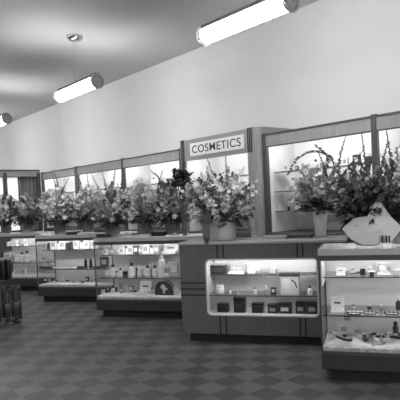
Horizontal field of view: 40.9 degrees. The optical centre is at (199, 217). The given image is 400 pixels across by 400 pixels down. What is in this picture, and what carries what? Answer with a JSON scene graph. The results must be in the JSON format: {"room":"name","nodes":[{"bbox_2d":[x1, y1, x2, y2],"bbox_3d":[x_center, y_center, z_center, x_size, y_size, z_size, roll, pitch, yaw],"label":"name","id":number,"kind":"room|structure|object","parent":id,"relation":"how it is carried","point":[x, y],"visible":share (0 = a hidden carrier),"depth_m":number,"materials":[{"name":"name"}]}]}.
{"room":"cosmetics store","nodes":[
{"label":"cosmetics store","id":0,"kind":"room"},
{"bbox_2d":[0,170,42,267],"bbox_3d":[-5.616,0.215,12.056,4.210,2.570,0.380,-4,2,-39],"label":"wall","id":1,"kind":"structure","parent":0,"point":[16,183],"depth_m":12.95,"materials":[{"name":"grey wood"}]},
{"bbox_2d":[18,177,37,229],"bbox_3d":[-4.183,-0.357,13.095,0.440,1.280,0.050,-4,2,-39],"label":"curtain","id":2,"kind":"object","parent":1,"relation":"hanging from","point":[29,185],"depth_m":13.10,"materials":[{"name":"fabric"}]},
{"bbox_2d":[0,0,318,125],"bbox_3d":[-5.173,-2.679,6.125,12.080,0.100,28.000,-4,2,-39],"label":"ceiling","id":3,"kind":"structure","parent":0,"point":[121,39],"depth_m":8.59,"materials":[{"name":"paint"}]},
{"bbox_2d":[0,113,12,125],"bbox_3d":[-4.309,-2.350,11.298,0.260,0.942,1.312,-4,2,-39],"label":"pendant lamp","id":4,"kind":"object","parent":3,"relation":"hanging from","point":[5,118],"visible":1,"depth_m":10.82,"materials":[{"name":"silver metal"}]},
{"bbox_2d":[66,34,82,48],"label":"ceiling canopy","id":5,"kind":"object","parent":3,"relation":"hanging from","point":[73,38],"depth_m":8.34,"materials":[{"name":"silver metal"}]},
{"bbox_2d":[53,73,103,103],"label":"pendant lamp","id":6,"kind":"object","parent":3,"relation":"hanging from","point":[63,94],"depth_m":8.26,"materials":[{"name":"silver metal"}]},
{"bbox_2d":[56,77,94,101],"bbox_3d":[-1.925,-2.014,8.427,0.172,0.172,1.220,-4,2,-39],"label":"diffuser","id":7,"kind":"object","parent":6,"relation":"attached to","point":[83,85],"depth_m":8.36,"materials":[{"name":"white"}]},
{"bbox_2d":[93,75,100,86],"bbox_3d":[-1.516,-2.018,7.930,0.131,0.172,0.015,-4,2,-39],"label":"end cap","id":8,"kind":"object","parent":6,"relation":"attached to","point":[96,78],"depth_m":7.93,"materials":[{"name":"grey"}]},
{"bbox_2d":[196,0,299,46],"bbox_3d":[0.434,-2.395,5.528,0.260,0.942,1.312,-4,2,-39],"label":"pendant lamp","id":9,"kind":"object","parent":3,"relation":"hanging from","point":[259,11],"visible":1,"depth_m":5.46,"materials":[{"name":"silver metal"}]},
{"bbox_2d":[287,0,295,8],"bbox_3d":[0.859,-2.041,5.041,0.131,0.172,0.015,-4,2,-39],"label":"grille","id":10,"kind":"object","parent":9,"relation":"attached to","point":[291,4],"depth_m":5.04,"materials":[{"name":"grey"}]},
{"bbox_2d":[0,0,399,230],"bbox_3d":[-0.358,-0.822,10.068,0.152,4.280,28.000,-4,2,-39],"label":"wall","id":11,"kind":"structure","parent":0,"point":[324,61],"depth_m":8.64,"materials":[{"name":"paint"}]},
{"bbox_2d":[0,291,399,399],"bbox_3d":[-4.974,1.694,6.254,12.080,0.100,28.000,-4,2,-39],"label":"floor","id":12,"kind":"structure","parent":0,"point":[58,350],"depth_m":5.33,"materials":[{"name":"tile"}]},
{"bbox_2d":[0,245,21,325],"bbox_3d":[-2.780,0.942,7.647,0.432,1.120,0.432,-2,2,18],"label":"display rack","id":13,"kind":"object","parent":12,"relation":"on","point":[3,322],"visible":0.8,"depth_m":7.60,"materials":[{"name":"grey metal"}]},
{"bbox_2d":[0,258,5,279],"bbox_3d":[-2.774,0.719,7.567,0.068,0.310,0.068,-2,2,18],"label":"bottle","id":14,"kind":"object","parent":13,"relation":"on","point":[2,260],"visible":1,"depth_m":7.54,"materials":[{"name":"grey"}]},
{"bbox_2d":[1,287,5,317],"bbox_3d":[-2.843,1.231,7.802,0.070,0.450,0.070,-2,2,18],"label":"package","id":15,"kind":"object","parent":13,"relation":"on","point":[2,292],"visible":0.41,"depth_m":7.77,"materials":[{"name":"grey plastic"}]},
{"bbox_2d":[4,290,10,321],"bbox_3d":[-2.691,1.233,7.510,0.070,0.450,0.070,-2,2,18],"label":"package","id":16,"kind":"object","parent":13,"relation":"on","point":[6,294],"visible":1,"depth_m":7.48,"materials":[{"name":"grey plastic"}]},
{"bbox_2d":[5,257,10,278],"bbox_3d":[-2.719,0.715,7.618,0.068,0.310,0.068,-2,2,17],"label":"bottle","id":17,"kind":"object","parent":13,"relation":"on","point":[8,264],"visible":1,"depth_m":7.59,"materials":[{"name":"black paint"}]},
{"bbox_2d":[10,286,14,317],"bbox_3d":[-2.717,1.225,7.813,0.070,0.450,0.070,-2,2,18],"label":"package","id":18,"kind":"object","parent":13,"relation":"on","point":[11,291],"visible":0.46,"depth_m":7.78,"materials":[{"name":"black plastic"}]},
{"bbox_2d":[13,289,18,320],"bbox_3d":[-2.610,1.226,7.606,0.070,0.450,0.070,-2,2,18],"label":"package","id":19,"kind":"object","parent":13,"relation":"on","point":[15,290],"visible":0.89,"depth_m":7.58,"materials":[{"name":"grey"}]},
{"bbox_2d":[15,287,20,317],"bbox_3d":[-2.621,1.223,7.732,0.070,0.450,0.070,-2,2,18],"label":"package","id":20,"kind":"object","parent":13,"relation":"on","point":[18,290],"visible":0.45,"depth_m":7.71,"materials":[{"name":"black plastic"}]},
{"bbox_2d":[0,230,81,290],"bbox_3d":[-3.153,0.856,10.750,1.850,1.142,0.606,-2,2,18],"label":"display case","id":21,"kind":"object","parent":12,"relation":"on","point":[28,282],"visible":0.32,"depth_m":11.00,"materials":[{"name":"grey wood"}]},
{"bbox_2d":[0,193,21,232],"bbox_3d":[-3.964,-0.098,10.969,0.798,0.824,0.515,-2,2,25],"label":"flower arrangement","id":22,"kind":"object","parent":21,"relation":"on","point":[6,217],"visible":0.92,"depth_m":10.88,"materials":[{"name":"grey"}]},
{"bbox_2d":[0,236,34,238],"bbox_3d":[-3.257,0.372,10.497,1.778,0.045,0.642,-3,2,0],"label":"lamp","id":23,"kind":"object","parent":21,"relation":"attached to","point":[1,237],"depth_m":10.58,"materials":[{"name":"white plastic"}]},
{"bbox_2d":[10,192,42,232],"bbox_3d":[-3.494,-0.114,10.835,0.848,0.822,0.534,-2,2,9],"label":"flower arrangement","id":24,"kind":"object","parent":21,"relation":"on","point":[28,209],"visible":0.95,"depth_m":10.74,"materials":[{"name":"grey"}]},
{"bbox_2d":[24,251,29,261],"bbox_3d":[-3.504,0.777,10.892,0.114,0.220,0.114,-2,2,14],"label":"perfume bottle","id":25,"kind":"object","parent":21,"relation":"on","point":[27,256],"visible":1,"depth_m":10.85,"materials":[{"name":"grey"}]},
{"bbox_2d":[35,253,42,261],"bbox_3d":[-3.234,0.796,10.808,0.160,0.163,0.156,-2,2,6],"label":"gift box","id":26,"kind":"object","parent":21,"relation":"on","point":[39,255],"visible":0.83,"depth_m":10.74,"materials":[{"name":"grey"}]},
{"bbox_2d":[41,167,78,230],"bbox_3d":[-3.010,0.112,12.710,0.670,2.500,1.860,-4,2,-39],"label":"upper cabinet","id":27,"kind":"object","parent":12,"relation":"on","point":[62,175],"visible":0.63,"depth_m":13.18,"materials":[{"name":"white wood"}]},
{"bbox_2d":[35,231,138,301],"bbox_3d":[-1.848,0.841,9.273,1.850,1.142,0.606,-2,2,18],"label":"display case","id":28,"kind":"object","parent":12,"relation":"on","point":[62,257],"visible":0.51,"depth_m":9.27,"materials":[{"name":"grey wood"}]},
{"bbox_2d":[50,241,56,248],"bbox_3d":[-2.591,0.479,9.524,0.122,0.160,0.066,-2,2,23],"label":"gift box","id":29,"kind":"object","parent":28,"relation":"on","point":[53,244],"visible":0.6,"depth_m":9.49,"materials":[{"name":"white"}]},
{"bbox_2d":[37,171,76,234],"bbox_3d":[-2.470,-0.289,9.452,0.817,1.159,0.532,-2,2,27],"label":"flower arrangement","id":30,"kind":"object","parent":28,"relation":"on","point":[55,206],"visible":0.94,"depth_m":9.38,"materials":[{"name":"grey plant"}]},
{"bbox_2d":[59,241,65,248],"bbox_3d":[-2.417,0.472,9.469,0.122,0.160,0.066,-2,2,17],"label":"gift box","id":31,"kind":"object","parent":28,"relation":"on","point":[61,243],"visible":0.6,"depth_m":9.44,"materials":[{"name":"white"}]},
{"bbox_2d":[36,237,99,241],"bbox_3d":[-1.952,0.356,9.019,1.778,0.045,0.642,-3,2,0],"label":"lamp","id":32,"kind":"object","parent":28,"relation":"attached to","point":[38,239],"depth_m":9.09,"materials":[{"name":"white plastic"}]},
{"bbox_2d":[44,282,102,284],"bbox_3d":[-2.186,1.119,9.190,1.138,0.025,0.150,-2,2,18],"label":"draped cloth","id":33,"kind":"object","parent":28,"relation":"on","point":[64,283],"visible":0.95,"depth_m":9.11,"materials":[{"name":"grey"}]},
{"bbox_2d":[73,241,80,248],"bbox_3d":[-2.151,0.463,9.385,0.122,0.160,0.066,-2,2,22],"label":"gift box","id":34,"kind":"object","parent":28,"relation":"on","point":[76,244],"visible":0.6,"depth_m":9.35,"materials":[{"name":"white"}]},
{"bbox_2d":[68,170,101,231],"bbox_3d":[-1.974,-0.292,9.298,0.704,1.130,0.536,-3,2,-5],"label":"flower arrangement","id":35,"kind":"object","parent":28,"relation":"on","point":[80,205],"visible":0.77,"depth_m":9.23,"materials":[{"name":"grey"}]},
{"bbox_2d":[83,240,90,248],"bbox_3d":[-1.955,0.456,9.323,0.122,0.160,0.066,-2,2,26],"label":"gift box","id":36,"kind":"object","parent":28,"relation":"on","point":[87,245],"visible":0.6,"depth_m":9.29,"materials":[{"name":"white"}]},
{"bbox_2d":[100,257,108,267],"bbox_3d":[-1.642,0.761,9.238,0.137,0.180,0.074,-2,2,11],"label":"gift box","id":37,"kind":"object","parent":28,"relation":"on","point":[104,261],"visible":0.83,"depth_m":9.20,"materials":[{"name":"grey"}]},
{"bbox_2d":[75,159,124,231],"bbox_3d":[-1.816,0.101,11.257,0.670,2.500,1.900,-4,2,-39],"label":"upper cabinet","id":38,"kind":"object","parent":12,"relation":"on","point":[108,168],"visible":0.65,"depth_m":11.69,"materials":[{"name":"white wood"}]},
{"bbox_2d":[93,233,202,317],"bbox_3d":[-0.544,0.826,7.766,1.850,1.142,0.606,-2,2,18],"label":"display case","id":39,"kind":"object","parent":12,"relation":"on","point":[151,305],"visible":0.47,"depth_m":7.70,"materials":[{"name":"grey wood"}]},
{"bbox_2d":[96,233,111,237],"bbox_3d":[-1.392,0.260,8.000,0.254,0.050,0.188,-2,2,18],"label":"flat box","id":40,"kind":"object","parent":39,"relation":"on","point":[101,234],"visible":0.79,"depth_m":7.92,"materials":[{"name":"black paint"}]},
{"bbox_2d":[87,166,133,236],"bbox_3d":[-1.302,-0.233,7.956,0.745,1.030,0.586,-1,2,44],"label":"flower arrangement","id":41,"kind":"object","parent":39,"relation":"on","point":[107,205],"visible":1,"depth_m":7.88,"materials":[{"name":"grey plant"}]},
{"bbox_2d":[110,264,115,275],"bbox_3d":[-1.302,0.781,8.036,0.094,0.180,0.094,-2,2,27],"label":"perfume bottle","id":42,"kind":"object","parent":39,"relation":"on","point":[112,270],"visible":0.99,"depth_m":8.00,"materials":[{"name":"grey"}]},
{"bbox_2d":[98,293,136,296],"bbox_3d":[-1.184,1.113,7.841,0.603,0.024,0.270,-2,2,18],"label":"draped cloth","id":43,"kind":"object","parent":39,"relation":"on","point":[104,294],"visible":0.96,"depth_m":7.78,"materials":[{"name":"grey"}]},
{"bbox_2d":[117,281,123,291],"bbox_3d":[-1.193,1.032,8.085,0.100,0.170,0.010,-2,2,17],"label":"picture card","id":44,"kind":"object","parent":39,"relation":"on","point":[120,283],"visible":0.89,"depth_m":8.08,"materials":[{"name":"grey"}]},
{"bbox_2d":[128,262,135,275],"bbox_3d":[-1.006,0.761,7.942,0.104,0.200,0.104,-2,2,26],"label":"perfume bottle","id":45,"kind":"object","parent":39,"relation":"on","point":[132,271],"visible":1,"depth_m":7.91,"materials":[{"name":"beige glass"}]},
{"bbox_2d":[133,246,139,253],"bbox_3d":[-0.939,0.471,7.908,0.091,0.120,0.050,-2,2,21],"label":"gift box","id":46,"kind":"object","parent":39,"relation":"on","point":[135,248],"visible":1,"depth_m":7.88,"materials":[{"name":"grey"}]},
{"bbox_2d":[94,240,186,244],"bbox_3d":[-0.648,0.341,7.512,1.778,0.045,0.642,-3,2,0],"label":"lamp","id":47,"kind":"object","parent":39,"relation":"attached to","point":[96,242],"depth_m":7.56,"materials":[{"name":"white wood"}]},
{"bbox_2d":[124,178,158,233],"bbox_3d":[-0.842,-0.164,7.877,0.644,0.854,0.467,-3,2,0],"label":"flower arrangement","id":48,"kind":"object","parent":39,"relation":"on","point":[140,197],"visible":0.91,"depth_m":7.80,"materials":[{"name":"grey plant"}]},
{"bbox_2d":[136,281,151,294],"bbox_3d":[-0.809,1.020,7.819,0.188,0.175,0.161,-2,2,18],"label":"case","id":49,"kind":"object","parent":39,"relation":"on","point":[145,286],"visible":0.95,"depth_m":7.85,"materials":[{"name":"grey"}]},
{"bbox_2d":[136,291,149,294],"bbox_3d":[-0.812,1.090,7.801,0.188,0.037,0.120,-2,2,18],"label":"tray","id":50,"kind":"object","parent":49,"relation":"on","point":[139,292],"depth_m":7.75,"materials":[{"name":"grey"}]},
{"bbox_2d":[142,244,149,253],"bbox_3d":[-0.788,0.456,7.859,0.106,0.140,0.058,-2,2,17],"label":"gift box","id":51,"kind":"object","parent":39,"relation":"on","point":[145,247],"visible":0.99,"depth_m":7.84,"materials":[{"name":"grey"}]},
{"bbox_2d":[145,265,150,275],"bbox_3d":[-0.769,0.772,7.868,0.083,0.160,0.083,-2,2,15],"label":"perfume bottle","id":52,"kind":"object","parent":39,"relation":"on","point":[147,270],"visible":1,"depth_m":7.84,"materials":[{"name":"grey"}]},
{"bbox_2d":[152,265,157,275],"bbox_3d":[-0.656,0.768,7.833,0.083,0.160,0.083,-2,2,7],"label":"perfume bottle","id":53,"kind":"object","parent":39,"relation":"on","point":[154,271],"visible":1,"depth_m":7.80,"materials":[{"name":"grey"}]},
{"bbox_2d":[153,245,159,253],"bbox_3d":[-0.630,0.460,7.810,0.091,0.120,0.050,-2,2,19],"label":"gift box","id":54,"kind":"object","parent":39,"relation":"on","point":[156,248],"visible":1,"depth_m":7.79,"materials":[{"name":"grey"}]},
{"bbox_2d":[151,231,166,235],"bbox_3d":[-0.567,0.227,7.697,0.221,0.060,0.188,-2,2,18],"label":"flat box","id":55,"kind":"object","parent":39,"relation":"on","point":[156,233],"visible":0.79,"depth_m":7.62,"materials":[{"name":"black paint"}]},
{"bbox_2d":[158,255,164,275],"bbox_3d":[-0.555,0.694,7.798,0.102,0.300,0.102,-2,2,16],"label":"slim bottle","id":56,"kind":"object","parent":39,"relation":"on","point":[161,262],"visible":0.99,"depth_m":7.76,"materials":[{"name":"grey"}]},
{"bbox_2d":[155,280,173,294],"bbox_3d":[-0.504,0.993,7.661,0.277,0.212,0.095,-2,2,18],"label":"display sign","id":57,"kind":"object","parent":39,"relation":"on","point":[164,287],"visible":1,"depth_m":7.62,"materials":[{"name":"black paint"}]},
{"bbox_2d":[161,245,178,253],"bbox_3d":[-0.437,0.454,7.788,0.215,0.115,0.173,-2,2,18],"label":"case","id":58,"kind":"object","parent":39,"relation":"on","point":[168,249],"visible":0.97,"depth_m":7.81,"materials":[{"name":"grey"}]},
{"bbox_2d":[161,251,177,253],"bbox_3d":[-0.443,0.500,7.764,0.215,0.026,0.120,-2,2,18],"label":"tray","id":59,"kind":"object","parent":58,"relation":"on","point":[164,252],"depth_m":7.71,"materials":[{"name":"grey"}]},
{"bbox_2d":[148,170,192,235],"bbox_3d":[-0.409,-0.230,7.675,0.657,0.959,0.610,-4,2,-29],"label":"flower arrangement","id":60,"kind":"object","parent":39,"relation":"on","point":[166,204],"visible":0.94,"depth_m":7.59,"materials":[{"name":"grey plant"}]},
{"bbox_2d":[165,221,179,235],"bbox_3d":[-0.392,0.149,7.691,0.231,0.200,0.237,-2,2,18],"label":"basket","id":61,"kind":"object","parent":60,"relation":"on","point":[172,227],"depth_m":7.61,"materials":[{"name":"grey"}]},
{"bbox_2d":[168,262,179,275],"bbox_3d":[-0.376,0.738,7.742,0.152,0.200,0.082,-2,2,7],"label":"gift box","id":62,"kind":"object","parent":39,"relation":"on","point":[173,267],"visible":1,"depth_m":7.70,"materials":[{"name":"grey"}]},
{"bbox_2d":[169,168,194,235],"bbox_3d":[-0.240,-0.223,7.441,0.399,0.944,0.276,-2,2,18],"label":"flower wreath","id":63,"kind":"object","parent":39,"relation":"on","point":[181,173],"visible":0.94,"depth_m":7.43,"materials":[{"name":"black plant"}]},
{"bbox_2d":[120,148,182,233],"bbox_3d":[-0.610,0.089,9.790,0.670,2.500,1.900,-4,2,-39],"label":"upper cabinet","id":64,"kind":"object","parent":12,"relation":"on","point":[138,167],"visible":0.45,"depth_m":10.24,"materials":[{"name":"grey wood"}]},
{"bbox_2d":[180,127,291,237],"bbox_3d":[0.546,0.030,8.313,0.755,2.600,1.810,-4,2,-39],"label":"tall cabinet","id":65,"kind":"object","parent":12,"relation":"on","point":[242,148],"visible":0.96,"depth_m":7.92,"materials":[{"name":"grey wood"}]},
{"bbox_2d":[196,174,247,179],"bbox_3d":[0.451,-0.625,8.266,0.250,0.012,1.410,-4,2,-39],"label":"shelf","id":66,"kind":"object","parent":65,"relation":"attached to","point":[247,174],"depth_m":8.14,"materials":[{"name":"clear glass"}]},
{"bbox_2d":[178,235,348,344],"bbox_3d":[0.753,0.813,6.184,1.874,1.142,0.615,-2,2,18],"label":"display counter","id":67,"kind":"object","parent":12,"relation":"on","point":[201,319],"depth_m":6.09,"materials":[{"name":"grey wood"}]},
{"bbox_2d":[210,264,226,273],"bbox_3d":[0.216,0.609,6.346,0.193,0.105,0.095,-2,2,18],"label":"case","id":68,"kind":"object","parent":67,"relation":"on","point":[219,268],"visible":1,"depth_m":6.30,"materials":[{"name":"black paint"}]},
{"bbox_2d":[216,285,223,293],"bbox_3d":[0.233,0.833,6.251,0.100,0.102,0.098,-2,2,18],"label":"jar","id":69,"kind":"object","parent":67,"relation":"on","point":[219,288],"visible":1,"depth_m":6.21,"materials":[{"name":"white glass"}]},
{"bbox_2d":[181,153,259,240],"bbox_3d":[0.241,-0.254,6.299,0.929,1.030,0.604,-2,2,32],"label":"flower arrangement","id":70,"kind":"object","parent":67,"relation":"on","point":[219,196],"visible":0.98,"depth_m":6.21,"materials":[{"name":"grey plant"}]},
{"bbox_2d":[202,209,211,244],"bbox_3d":[0.078,0.107,6.084,0.105,0.406,0.124,-2,2,18],"label":"ribbon","id":71,"kind":"object","parent":70,"relation":"hanging from","point":[206,223],"visible":1,"depth_m":6.06,"materials":[{"name":"grey"}]},
{"bbox_2d":[217,302,229,312],"bbox_3d":[0.271,1.032,6.196,0.129,0.100,0.104,-2,2,18],"label":"case","id":72,"kind":"object","parent":67,"relation":"on","point":[221,306],"visible":1,"depth_m":6.15,"materials":[{"name":"black paint"}]},
{"bbox_2d":[228,264,244,273],"bbox_3d":[0.431,0.602,6.297,0.185,0.103,0.126,-2,2,18],"label":"case","id":73,"kind":"object","parent":67,"relation":"on","point":[234,268],"visible":1,"depth_m":6.33,"materials":[{"name":"grey"}]},
{"bbox_2d":[228,271,244,273],"bbox_3d":[0.429,0.643,6.286,0.185,0.022,0.100,-2,2,18],"label":"tray","id":74,"kind":"object","parent":73,"relation":"on","point":[231,272],"depth_m":6.25,"materials":[{"name":"grey"}]},
{"bbox_2d":[233,296,246,312],"bbox_3d":[0.457,0.988,6.135,0.132,0.175,0.105,-2,2,18],"label":"case","id":75,"kind":"object","parent":67,"relation":"on","point":[239,302],"visible":0.98,"depth_m":6.09,"materials":[{"name":"black paint"}]},
{"bbox_2d":[247,265,255,273],"bbox_3d":[0.597,0.597,6.231,0.100,0.102,0.098,-2,2,18],"label":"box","id":76,"kind":"object","parent":67,"relation":"on","point":[251,269],"visible":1,"depth_m":6.19,"materials":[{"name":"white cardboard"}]},
{"bbox_2d":[251,302,263,312],"bbox_3d":[0.656,1.014,6.074,0.129,0.110,0.104,-2,2,18],"label":"case","id":77,"kind":"object","parent":67,"relation":"on","point":[257,307],"visible":1,"depth_m":6.03,"materials":[{"name":"black paint"}]},
{"bbox_2d":[178,235,348,244],"bbox_3d":[0.728,0.258,6.168,1.874,0.030,0.615,-2,2,18],"label":"countertop","id":78,"kind":"structure","parent":67,"relation":"on","point":[331,238],"depth_m":5.95,"materials":[{"name":"grey"}]},
{"bbox_2d":[267,303,277,312],"bbox_3d":[0.820,1.013,6.021,0.110,0.100,0.105,-2,2,17],"label":"case","id":79,"kind":"object","parent":67,"relation":"on","point":[272,307],"visible":0.81,"depth_m":5.97,"materials":[{"name":"black paint"}]},
{"bbox_2d":[262,235,286,238],"bbox_3d":[0.869,0.221,6.182,0.281,0.030,0.208,-2,2,18],"label":"flat box","id":80,"kind":"object","parent":67,"relation":"on","point":[265,236],"visible":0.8,"depth_m":6.10,"materials":[{"name":"grey"}]},
{"bbox_2d":[271,266,277,273],"bbox_3d":[0.848,0.598,6.152,0.080,0.082,0.078,-2,2,18],"label":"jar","id":81,"kind":"object","parent":67,"relation":"on","point":[273,268],"visible":1,"depth_m":6.12,"materials":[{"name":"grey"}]},
{"bbox_2d":[278,302,292,313],"bbox_3d":[0.950,1.000,5.980,0.148,0.115,0.105,-2,2,17],"label":"case","id":82,"kind":"object","parent":67,"relation":"on","point":[283,307],"visible":1,"depth_m":5.93,"materials":[{"name":"black paint"}]},
{"bbox_2d":[279,272,300,294],"bbox_3d":[1.011,0.733,6.021,0.229,0.245,0.116,-2,2,18],"label":"carton","id":83,"kind":"object","parent":67,"relation":"on","point":[289,281],"visible":0.99,"depth_m":5.98,"materials":[{"name":"grey"}]},
{"bbox_2d":[295,300,305,313],"bbox_3d":[1.114,0.987,5.928,0.107,0.130,0.105,-2,2,17],"label":"case","id":84,"kind":"object","parent":67,"relation":"on","point":[300,305],"visible":0.93,"depth_m":5.88,"materials":[{"name":"black paint"}]},
{"bbox_2d":[287,233,313,237],"bbox_3d":[1.150,0.204,6.145,0.287,0.040,0.208,-2,2,18],"label":"flat box","id":85,"kind":"object","parent":67,"relation":"on","point":[295,235],"visible":1,"depth_m":6.06,"materials":[{"name":"grey"}]},
{"bbox_2d":[306,301,317,313],"bbox_3d":[1.230,0.983,5.891,0.122,0.130,0.105,-2,2,18],"label":"case","id":86,"kind":"object","parent":67,"relation":"on","point":[311,306],"visible":0.96,"depth_m":5.85,"materials":[{"name":"black paint"}]},
{"bbox_2d":[286,144,349,236],"bbox_3d":[1.330,-0.310,6.090,0.723,1.055,0.563,-3,2,-8],"label":"flower arrangement","id":87,"kind":"object","parent":67,"relation":"on","point":[316,185],"visible":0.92,"depth_m":6.03,"materials":[{"name":"grey plant"}]},
{"bbox_2d":[261,114,399,242],"bbox_3d":[1.718,0.067,6.958,0.670,2.500,1.770,-4,2,-39],"label":"upper cabinet","id":88,"kind":"object","parent":12,"relation":"on","point":[280,148],"visible":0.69,"depth_m":7.30,"materials":[{"name":"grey wood"}]},
{"bbox_2d":[275,210,300,211],"bbox_3d":[1.652,-0.099,6.906,0.240,0.012,1.620,-4,2,-39],"label":"shelf","id":89,"kind":"object","parent":88,"relation":"attached to","point":[275,210],"depth_m":7.37,"materials":[{"name":"clear glass"}]},
{"bbox_2d":[274,163,371,172],"bbox_3d":[1.628,-0.638,6.890,0.240,0.012,1.620,-4,2,-39],"label":"shelf","id":90,"kind":"object","parent":88,"relation":"attached to","point":[275,170],"depth_m":7.15,"materials":[{"name":"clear glass"}]},
{"bbox_2d":[342,157,348,164],"bbox_3d":[1.800,-0.695,6.642,0.042,0.100,0.076,-4,2,-39],"label":"gift box","id":91,"kind":"object","parent":88,"relation":"on","point":[345,161],"visible":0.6,"depth_m":6.62,"materials":[{"name":"white paper"}]},
{"bbox_2d":[365,153,371,162],"bbox_3d":[2.022,-0.708,6.373,0.117,0.122,0.120,-4,2,-39],"label":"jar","id":92,"kind":"object","parent":88,"relation":"on","point":[368,155],"visible":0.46,"depth_m":6.33,"materials":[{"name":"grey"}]},
{"bbox_2d":[318,242,399,382],"bbox_3d":[2.011,0.801,4.654,1.850,1.142,0.606,-2,2,18],"label":"display case","id":93,"kind":"object","parent":12,"relation":"on","point":[381,364],"visible":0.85,"depth_m":5.00,"materials":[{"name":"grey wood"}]},
{"bbox_2d":[321,261,325,285],"bbox_3d":[1.121,0.458,4.880,0.006,0.255,0.420,-2,2,18],"label":"display card","id":94,"kind":"object","parent":93,"relation":"hanging from","point":[323,266],"visible":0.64,"depth_m":4.82,"materials":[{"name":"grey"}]},
{"bbox_2d":[330,296,343,314],"bbox_3d":[1.231,0.784,4.814,0.116,0.134,0.152,-2,2,18],"label":"case","id":95,"kind":"object","parent":93,"relation":"on","point":[337,303],"visible":1,"depth_m":4.85,"materials":[{"name":"grey"}]},
{"bbox_2d":[330,309,343,314],"bbox_3d":[1.229,0.838,4.800,0.116,0.029,0.120,-2,2,18],"label":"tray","id":96,"kind":"object","parent":95,"relation":"on","point":[333,311],"depth_m":4.75,"materials":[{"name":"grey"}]},
{"bbox_2d":[336,268,344,275],"bbox_3d":[1.276,0.489,4.873,0.078,0.062,0.098,-2,2,18],"label":"case","id":97,"kind":"object","parent":93,"relation":"on","point":[340,271],"visible":1,"depth_m":4.90,"materials":[{"name":"grey"}]},
{"bbox_2d":[336,310,358,332],"bbox_3d":[1.392,0.979,5.068,0.200,0.220,0.011,-2,2,17],"label":"picture card","id":98,"kind":"object","parent":93,"relation":"on","point":[344,324],"visible":0.71,"depth_m":5.07,"materials":[{"name":"grey"}]},
{"bbox_2d":[341,317,350,330],"bbox_3d":[1.377,0.999,5.069,0.090,0.140,0.004,-2,2,17],"label":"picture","id":99,"kind":"object","parent":98,"relation":"attached to","point":[345,318],"depth_m":5.07},
{"bbox_2d":[324,332,371,346],"bbox_3d":[1.329,1.073,4.810,0.400,0.056,0.380,-2,2,18],"label":"draped cloth","id":100,"kind":"object","parent":93,"relation":"on","point":[331,341],"visible":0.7,"depth_m":4.70,"materials":[{"name":"grey"}]},
{"bbox_2d":[333,335,352,341],"bbox_3d":[1.237,1.051,4.665,0.168,0.048,0.061,-2,2,23],"label":"belt","id":101,"kind":"object","parent":100,"relation":"on","point":[336,336],"visible":1,"depth_m":4.64,"materials":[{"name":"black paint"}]},
{"bbox_2d":[350,268,364,274],"bbox_3d":[1.419,0.485,4.829,0.130,0.060,0.040,-2,2,18],"label":"brush","id":102,"kind":"object","parent":93,"relation":"on","point":[362,270],"visible":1,"depth_m":4.80,"materials":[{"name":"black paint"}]},
{"bbox_2d":[320,255,399,260],"bbox_3d":[1.907,0.317,4.400,1.778,0.045,0.642,-3,2,0],"label":"lamp","id":103,"kind":"object","parent":93,"relation":"attached to","point":[322,257],"depth_m":4.54,"materials":[{"name":"glass"}]},
{"bbox_2d":[329,134,399,245],"bbox_3d":[1.494,-0.257,4.804,0.720,1.009,0.651,-2,2,18],"label":"flower arrangement","id":104,"kind":"object","parent":93,"relation":"on","point":[374,225],"visible":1,"depth_m":4.69,"materials":[{"name":"grey plant"}]},
{"bbox_2d":[382,235,389,242],"bbox_3d":[1.583,0.181,4.573,0.067,0.060,0.025,-2,2,18],"label":"print","id":105,"kind":"object","parent":104,"relation":"attached to","point":[385,238],"depth_m":4.58,"materials":[{"name":"grey"}]},
{"bbox_2d":[378,264,386,270],"bbox_3d":[1.658,0.462,4.879,0.080,0.082,0.078,-2,2,19],"label":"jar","id":106,"kind":"object","parent":93,"relation":"on","point":[383,267],"visible":0.81,"depth_m":4.85,"materials":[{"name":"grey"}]},
{"bbox_2d":[376,263,390,274],"bbox_3d":[1.657,0.460,4.847,0.118,0.088,0.178,-2,2,18],"label":"case","id":107,"kind":"object","parent":93,"relation":"on","point":[381,272],"visible":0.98,"depth_m":4.78,"materials":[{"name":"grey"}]},
{"bbox_2d":[377,271,390,274],"bbox_3d":[1.649,0.494,4.820,0.118,0.022,0.120,-2,2,18],"label":"tray","id":108,"kind":"object","parent":107,"relation":"on","point":[378,272],"depth_m":4.77,"materials":[{"name":"grey"}]},
{"bbox_2d":[370,130,399,243],"bbox_3d":[1.770,-0.281,4.824,0.633,1.030,0.468,-2,2,18],"label":"flower arrangement","id":109,"kind":"object","parent":93,"relation":"on","point":[391,178],"visible":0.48,"depth_m":4.79,"materials":[{"name":"grey"}]},
{"bbox_2d":[374,335,399,347],"bbox_3d":[1.781,1.056,4.667,0.516,0.056,0.380,-2,2,18],"label":"draped cloth","id":110,"kind":"object","parent":93,"relation":"on","point":[391,343],"visible":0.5,"depth_m":4.58,"materials":[{"name":"grey"}]},
{"bbox_2d":[385,321,399,334],"bbox_3d":[1.773,1.007,4.867,0.180,0.140,0.090,-2,2,18],"label":"figurine","id":111,"kind":"object","parent":110,"relation":"on","point":[395,327],"visible":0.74,"depth_m":4.85,"materials":[{"name":"black paint"}]},
{"bbox_2d":[392,268,398,274],"bbox_3d":[1.725,0.473,4.733,0.060,0.061,0.058,-2,2,18],"label":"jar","id":112,"kind":"object","parent":93,"relation":"on","point":[395,271],"visible":1,"depth_m":4.71,"materials":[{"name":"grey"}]},
{"bbox_2d":[396,296,399,309],"bbox_3d":[1.791,0.765,4.830,0.062,0.120,0.062,-2,2,9],"label":"perfume bottle","id":113,"kind":"object","parent":93,"relation":"on","point":[398,297],"visible":1,"depth_m":4.81,"materials":[{"name":"grey"}]},
{"bbox_2d":[375,111,399,241],"bbox_3d":[2.883,0.056,5.541,0.670,2.500,1.900,-4,2,-39],"label":"upper cabinet","id":114,"kind":"object","parent":12,"relation":"on","point":[386,121],"visible":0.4,"depth_m":5.92,"materials":[{"name":"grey wood"}]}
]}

